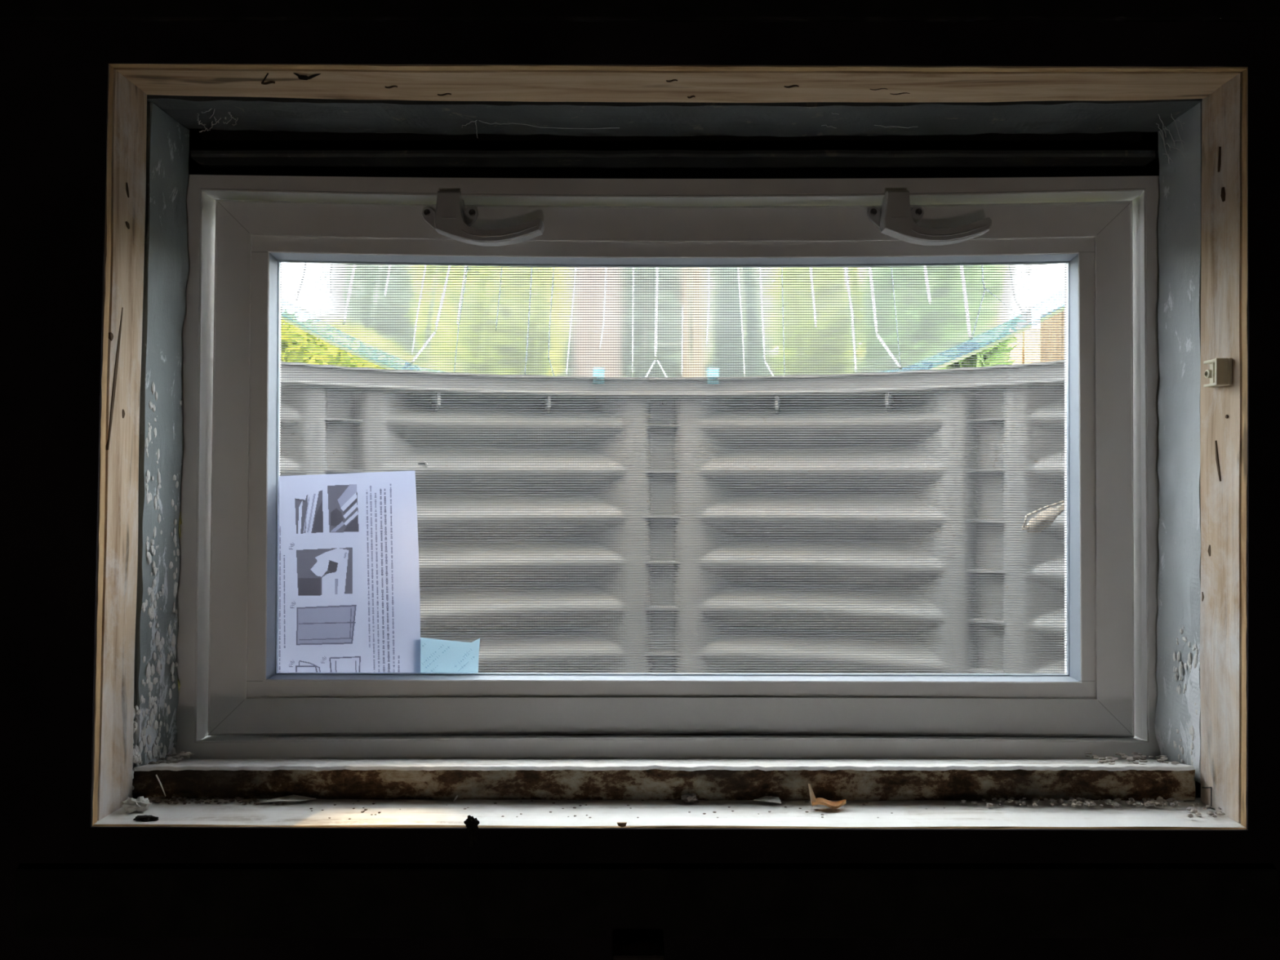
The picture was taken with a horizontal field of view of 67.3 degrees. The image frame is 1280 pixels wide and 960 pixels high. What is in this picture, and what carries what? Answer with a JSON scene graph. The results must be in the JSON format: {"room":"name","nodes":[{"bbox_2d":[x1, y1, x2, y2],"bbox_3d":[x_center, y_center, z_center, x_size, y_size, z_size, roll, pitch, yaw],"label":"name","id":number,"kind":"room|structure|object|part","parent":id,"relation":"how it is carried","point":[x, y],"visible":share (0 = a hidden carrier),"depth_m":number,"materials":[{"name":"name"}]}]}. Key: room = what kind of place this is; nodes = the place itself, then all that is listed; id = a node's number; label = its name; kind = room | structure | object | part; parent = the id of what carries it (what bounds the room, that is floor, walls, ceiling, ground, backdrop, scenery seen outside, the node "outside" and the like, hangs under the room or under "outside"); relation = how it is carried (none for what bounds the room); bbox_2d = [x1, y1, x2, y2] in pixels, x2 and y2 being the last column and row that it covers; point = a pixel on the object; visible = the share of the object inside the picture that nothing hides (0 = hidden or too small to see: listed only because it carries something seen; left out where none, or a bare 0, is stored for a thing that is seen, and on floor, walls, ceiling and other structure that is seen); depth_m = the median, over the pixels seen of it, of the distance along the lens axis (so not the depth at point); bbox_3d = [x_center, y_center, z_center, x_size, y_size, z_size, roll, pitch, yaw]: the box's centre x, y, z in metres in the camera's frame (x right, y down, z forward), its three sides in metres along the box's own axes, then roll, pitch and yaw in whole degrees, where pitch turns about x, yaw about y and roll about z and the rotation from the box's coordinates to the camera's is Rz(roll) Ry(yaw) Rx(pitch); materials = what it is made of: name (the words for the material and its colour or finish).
{"room":"basement","nodes":[
{"label":"basement","id":0,"kind":"room"},
{"bbox_2d":[0,22,1279,959],"bbox_3d":[0.000,0.665,0.839,4.400,2.170,0.222,0,0,0],"label":"wall","id":1,"kind":"structure","parent":0,"point":[54,76],"depth_m":0.73,"materials":[{"name":"black"}]},
{"bbox_2d":[91,64,146,826],"bbox_3d":[-0.423,-0.026,0.758,0.041,0.580,0.056,0,0,0],"label":"trim","id":2,"kind":"structure","parent":1,"relation":"attached to","point":[126,123],"depth_m":0.76,"materials":[{"name":"brown wood"}]},
{"bbox_2d":[132,705,142,790],"bbox_3d":[-0.416,0.222,0.792,0.008,0.072,0.015,0,0,0],"label":"crust","id":3,"kind":"object","parent":1,"relation":"attached to","point":[136,756],"visible":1,"depth_m":0.79,"materials":[{"name":"white paint"}]},
{"bbox_2d":[138,381,182,760],"bbox_3d":[-0.411,0.083,0.826,0.008,0.333,0.063,0,0,0],"label":"peeling paint","id":4,"kind":"object","parent":1,"relation":"attached to","point":[156,750],"visible":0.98,"depth_m":0.81,"materials":[{"name":"white paint"}]},
{"bbox_2d":[132,102,189,782],"bbox_3d":[-0.423,-0.031,0.826,0.044,0.562,0.062,0,0,0],"label":"trim","id":5,"kind":"structure","parent":1,"relation":"attached to","point":[166,260],"depth_m":0.82,"materials":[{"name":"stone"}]},
{"bbox_2d":[197,108,238,132],"bbox_3d":[-0.357,-0.305,0.812,0.035,0.022,0.001,0,0,0],"label":"cobweb","id":6,"kind":"object","parent":1,"relation":"attached to","point":[198,122],"visible":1,"depth_m":0.81,"materials":[{"name":"grey"}]},
{"bbox_2d":[262,72,320,83],"bbox_3d":[-0.263,-0.313,0.743,0.059,0.011,0.008,0,0,0],"label":"thread","id":7,"kind":"object","parent":1,"relation":"hanging from","point":[300,77],"visible":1,"depth_m":0.74,"materials":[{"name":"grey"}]},
{"bbox_2d":[612,937,664,959],"bbox_3d":[-0.001,1.023,0.714,0.038,1.354,0.028,0,0,0],"label":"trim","id":8,"kind":"structure","parent":1,"relation":"attached to","point":[624,948],"depth_m":0.71,"materials":[{"name":"black"}]},
{"bbox_2d":[0,0,1279,22],"bbox_3d":[0.000,-0.365,0.725,4.200,0.038,0.006,0,0,0],"label":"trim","id":9,"kind":"structure","parent":1,"relation":"attached to","point":[11,11],"depth_m":0.72,"materials":[{"name":"black"}]},
{"bbox_2d":[15,866,1277,937],"bbox_3d":[0.005,0.319,0.725,0.950,0.053,0.006,0,0,0],"label":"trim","id":10,"kind":"structure","parent":1,"relation":"attached to","point":[51,902],"depth_m":0.72,"materials":[{"name":"black"}]},
{"bbox_2d":[132,759,1195,800],"bbox_3d":[0.019,0.249,0.823,0.873,0.028,0.070,0,0,0],"label":"window sill","id":11,"kind":"structure","parent":1,"relation":"attached to","point":[711,780],"depth_m":0.79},
{"bbox_2d":[148,751,1180,764],"bbox_3d":[0.021,0.240,0.822,0.873,0.006,0.051,0,0,0],"label":"crumbs","id":12,"kind":"object","parent":11,"relation":"on","point":[171,757],"visible":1,"depth_m":0.83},
{"bbox_2d":[174,150,1160,759],"bbox_3d":[0.030,-0.021,0.899,0.912,0.552,0.098,0,0,0],"label":"window","id":13,"kind":"structure","parent":1,"relation":"in","point":[234,702],"depth_m":0.88,"materials":[{"name":"white plastic"}]},
{"bbox_2d":[178,512,182,537],"bbox_3d":[-0.413,0.042,0.858,0.006,0.031,0.004,0,0,0],"label":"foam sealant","id":14,"kind":"object","parent":13,"relation":"attached to","point":[180,521],"visible":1,"depth_m":0.86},
{"bbox_2d":[278,471,420,672],"bbox_3d":[-0.276,0.088,0.904,0.139,0.194,0.003,0,0,0],"label":"instruction sheet","id":15,"kind":"object","parent":13,"relation":"attached to","point":[348,575],"visible":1,"depth_m":0.90,"materials":[{"name":"white paper"}]},
{"bbox_2d":[420,637,479,672],"bbox_3d":[-0.182,0.167,0.907,0.062,0.038,0.003,0,0,0],"label":"packet","id":16,"kind":"object","parent":13,"relation":"in","point":[437,655],"visible":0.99,"depth_m":0.91,"materials":[{"name":"blue paper"}]},
{"bbox_3d":[-0.172,-0.239,0.871,0.051,0.033,0.005,0,0,0],"label":"plate","id":17,"kind":"part","parent":13,"relation":"part of","materials":[{"name":"grey plastic"}]},
{"bbox_3d":[-0.134,-0.233,0.858,0.096,0.045,0.016,0,0,0],"label":"lever","id":18,"kind":"part","parent":13,"relation":"part of","materials":[{"name":"grey plastic"}]},
{"bbox_3d":[0.031,-0.011,0.916,0.798,0.441,0.018,0,0,0],"label":"screen frame","id":19,"kind":"part","parent":13,"relation":"part of","materials":[{"name":"white plastic"}]},
{"bbox_3d":[0.231,-0.240,0.871,0.051,0.033,0.005,0,0,0],"label":"plate","id":20,"kind":"part","parent":13,"relation":"part of","materials":[{"name":"grey plastic"}]},
{"bbox_3d":[0.264,-0.234,0.858,0.096,0.045,0.016,0,0,0],"label":"lever","id":21,"kind":"part","parent":13,"relation":"part of","materials":[{"name":"grey plastic"}]},
{"bbox_2d":[91,795,1246,830],"bbox_3d":[0.023,0.277,0.765,0.932,0.031,0.071,0,0,0],"label":"trim","id":22,"kind":"structure","parent":1,"relation":"attached to","point":[413,813],"depth_m":0.76,"materials":[{"name":"white wood"}]},
{"bbox_2d":[121,795,152,813],"bbox_3d":[-0.399,0.258,0.762,0.021,0.014,0.017,0,0,-32],"label":"lump","id":23,"kind":"object","parent":22,"relation":"on","point":[131,805],"visible":1,"depth_m":0.76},
{"bbox_2d":[133,815,159,822],"bbox_3d":[-0.380,0.261,0.740,0.019,0.005,0.009,0,0,0],"label":"clod","id":24,"kind":"object","parent":22,"relation":"on","point":[142,818],"visible":1,"depth_m":0.74,"materials":[{"name":"black soil"}]},
{"bbox_2d":[155,774,165,796],"bbox_3d":[-0.389,0.248,0.780,0.014,0.016,0.001,0,0,31],"label":"twig","id":25,"kind":"object","parent":22,"relation":"on","point":[157,776],"visible":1,"depth_m":0.78,"materials":[{"name":"white wood"}]},
{"bbox_2d":[257,795,315,802],"bbox_3d":[-0.287,0.260,0.782,0.045,0.003,0.012,0,0,-10],"label":"flake","id":26,"kind":"object","parent":22,"relation":"on","point":[291,797],"visible":1,"depth_m":0.78,"materials":[{"name":"white"}]},
{"bbox_2d":[463,815,479,846],"bbox_3d":[-0.128,0.266,0.729,0.012,0.023,0.006,0,0,0],"label":"tuft","id":27,"kind":"object","parent":22,"relation":"on","point":[471,822],"visible":1,"depth_m":0.73,"materials":[{"name":"black"}]},
{"bbox_2d":[148,795,960,819],"bbox_3d":[-0.071,0.261,0.767,0.665,0.003,0.050,0,0,0],"label":"grit","id":28,"kind":"object","parent":22,"relation":"on","point":[151,799],"visible":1,"depth_m":0.78,"materials":[{"name":"black soil"}]},
{"bbox_2d":[617,822,626,827],"bbox_3d":[-0.014,0.262,0.729,0.008,0.003,0.003,0,0,0],"label":"chip","id":29,"kind":"object","parent":22,"relation":"on","point":[621,824],"visible":1,"depth_m":0.73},
{"bbox_2d":[680,793,697,803],"bbox_3d":[0.041,0.260,0.784,0.014,0.008,0.011,0,0,0],"label":"pebble","id":30,"kind":"object","parent":22,"relation":"on","point":[687,797],"visible":1,"depth_m":0.78,"materials":[{"name":"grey stone"}]},
{"bbox_2d":[753,795,781,803],"bbox_3d":[0.105,0.260,0.782,0.022,0.003,0.009,0,0,30],"label":"flake","id":31,"kind":"object","parent":22,"relation":"on","point":[770,799],"visible":1,"depth_m":0.78,"materials":[{"name":"white"}]},
{"bbox_2d":[808,783,845,808],"bbox_3d":[0.150,0.254,0.770,0.030,0.019,0.013,0,0,0],"label":"dry leaf","id":32,"kind":"object","parent":22,"relation":"on","point":[820,801],"visible":1,"depth_m":0.77,"materials":[{"name":"brown plant"}]},
{"bbox_3d":[0.151,0.259,0.770,0.027,0.007,0.013,0,0,0],"label":"blade","id":33,"kind":"part","parent":32,"relation":"part of","materials":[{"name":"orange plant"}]},
{"bbox_2d":[961,795,1225,817],"bbox_3d":[0.367,0.261,0.767,0.212,0.006,0.044,0,0,0],"label":"crumbs","id":34,"kind":"object","parent":22,"relation":"on","point":[1160,801],"visible":1,"depth_m":0.78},
{"bbox_2d":[280,360,1063,672],"bbox_3d":[0.035,0.172,1.241,1.396,0.662,0.585,0,0,0],"label":"window well","id":35,"kind":"object","parent":1,"relation":"attached to","point":[1062,360],"visible":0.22,"depth_m":1.47,"materials":[{"name":"grey plastic"}]},
{"bbox_2d":[280,262,1063,383],"bbox_3d":[0.035,-0.437,1.257,1.506,0.614,0.609,0,0,0],"label":"cover","id":36,"kind":"object","parent":35,"relation":"on","point":[282,263],"visible":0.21,"depth_m":1.47,"materials":[{"name":"clear plastic"}]},
{"bbox_2d":[1022,500,1063,532],"bbox_3d":[0.514,0.046,1.227,0.060,0.044,0.015,0,0,-3],"label":"leaf","id":37,"kind":"object","parent":35,"relation":"attached to","point":[1062,500],"visible":0.52,"depth_m":1.23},
{"bbox_2d":[188,128,1159,178],"bbox_3d":[0.026,-0.309,0.912,0.929,0.070,0.035,0,0,0],"label":"trim","id":38,"kind":"structure","parent":1,"relation":"attached to","point":[212,140],"depth_m":0.90,"materials":[{"name":"black"}]},
{"bbox_2d":[146,94,1202,137],"bbox_3d":[0.029,-0.324,0.824,0.930,0.037,0.069,0,0,0],"label":"trim","id":39,"kind":"structure","parent":1,"relation":"attached to","point":[794,119],"depth_m":0.82,"materials":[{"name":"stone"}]},
{"bbox_2d":[108,63,1248,102],"bbox_3d":[0.029,-0.326,0.758,0.920,0.035,0.057,0,0,0],"label":"trim","id":40,"kind":"structure","parent":1,"relation":"attached to","point":[430,82],"depth_m":0.76,"materials":[{"name":"brown wood"}]},
{"bbox_2d":[462,112,917,137],"bbox_3d":[0.089,-0.304,0.811,0.481,0.026,0.010,0,0,0],"label":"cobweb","id":41,"kind":"object","parent":1,"relation":"attached to","point":[832,113],"visible":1,"depth_m":0.81,"materials":[{"name":"grey"}]},
{"bbox_2d":[1155,113,1185,164],"bbox_3d":[0.461,-0.288,0.815,0.046,0.047,0.001,0,0,0],"label":"cobweb","id":42,"kind":"object","parent":1,"relation":"attached to","point":[1171,113],"visible":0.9,"depth_m":0.81,"materials":[{"name":"grey"}]},
{"bbox_2d":[1154,102,1201,783],"bbox_3d":[0.475,-0.031,0.824,0.033,0.562,0.066,0,0,0],"label":"trim","id":43,"kind":"structure","parent":1,"relation":"attached to","point":[1179,228],"depth_m":0.82,"materials":[{"name":"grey paint"}]},
{"bbox_2d":[1173,626,1198,765],"bbox_3d":[0.461,0.182,0.812,0.002,0.117,0.038,0,0,0],"label":"crust","id":44,"kind":"object","parent":1,"relation":"attached to","point":[1184,638],"visible":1,"depth_m":0.81,"materials":[{"name":"white paint"}]},
{"bbox_2d":[1195,780,1198,797],"bbox_3d":[0.025,0.281,0.904,0.948,0.037,0.090,0,0,0],"label":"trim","id":45,"kind":"structure","parent":1,"relation":"attached to","point":[1196,782],"depth_m":0.86,"materials":[{"name":"black"}]},
{"bbox_2d":[1201,786,1212,806],"bbox_3d":[0.459,0.254,0.778,0.001,0.016,0.013,0,0,0],"label":"nail","id":46,"kind":"object","parent":1,"relation":"attached to","point":[1211,788],"visible":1,"depth_m":0.77,"materials":[{"name":"grey metal"}]},
{"bbox_2d":[1203,357,1231,387],"bbox_3d":[0.455,-0.085,0.761,0.012,0.021,0.026,0,0,0],"label":"clip","id":47,"kind":"object","parent":1,"relation":"attached to","point":[1220,373],"visible":1,"depth_m":0.75,"materials":[{"name":"beige plastic"}]},
{"bbox_2d":[1200,67,1248,827],"bbox_3d":[0.475,-0.025,0.760,0.029,0.577,0.060,0,0,0],"label":"trim","id":48,"kind":"structure","parent":1,"relation":"attached to","point":[1224,112],"depth_m":0.76,"materials":[{"name":"brown wood"}]},
{"label":"outside","id":49,"kind":"structure","parent":0,"visible":0},
{"bbox_2d":[440,395,884,399],"bbox_3d":[0.000,-0.114,8.951,28.000,0.028,16.001,0,0,0],"label":"ground","id":50,"kind":"structure","parent":49,"point":[441,395],"depth_m":1.50,"materials":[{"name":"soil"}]},
{"bbox_2d":[280,306,417,369],"bbox_3d":[-1.248,-0.263,2.592,1.274,0.434,1.036,0,0,0],"label":"shrub","id":51,"kind":"object","parent":50,"relation":"on","point":[282,306],"visible":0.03,"depth_m":2.43,"materials":[{"name":"green plant"}]},
{"bbox_2d":[316,320,419,369],"bbox_3d":[-1.222,-0.717,4.597,0.686,1.319,0.654,0,0,0],"label":"shrub","id":52,"kind":"object","parent":50,"relation":"on","point":[317,320],"visible":0.02,"depth_m":4.43,"materials":[{"name":"green plant"}]},
{"bbox_2d":[411,365,445,372],"bbox_3d":[-0.579,-0.718,3.688,0.646,1.324,0.802,0,0,0],"label":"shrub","id":53,"kind":"object","parent":50,"relation":"on","point":[411,366],"visible":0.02,"depth_m":3.52,"materials":[{"name":"green plant"}]},
{"bbox_2d":[880,315,1026,372],"bbox_3d":[1.235,-0.776,4.001,0.681,1.438,0.803,0,0,0],"label":"shrub","id":54,"kind":"object","parent":50,"relation":"on","point":[1019,315],"visible":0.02,"depth_m":3.74,"materials":[{"name":"green plant"}]},
{"bbox_2d":[1005,327,1039,364],"bbox_3d":[3.000,-0.425,4.780,2.800,0.690,0.060,0,0,0],"label":"fence","id":55,"kind":"object","parent":50,"relation":"on","point":[1015,327],"visible":0.02,"depth_m":4.75,"materials":[{"name":"beige wood"}]},
{"bbox_2d":[1014,308,1031,346],"bbox_3d":[1.385,-2.932,5.276,2.536,5.763,1.879,0,0,-9],"label":"tree","id":56,"kind":"object","parent":50,"relation":"on","point":[1030,308],"visible":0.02,"depth_m":5.93,"materials":[{"name":"green plant"}]},
{"bbox_2d":[1040,305,1063,361],"bbox_3d":[1.400,-0.295,3.030,0.200,0.490,0.200,0,0,0],"label":"post","id":57,"kind":"object","parent":50,"relation":"on","point":[1062,305],"visible":0.07,"depth_m":3.04,"materials":[{"name":"beige wood"}]}
]}

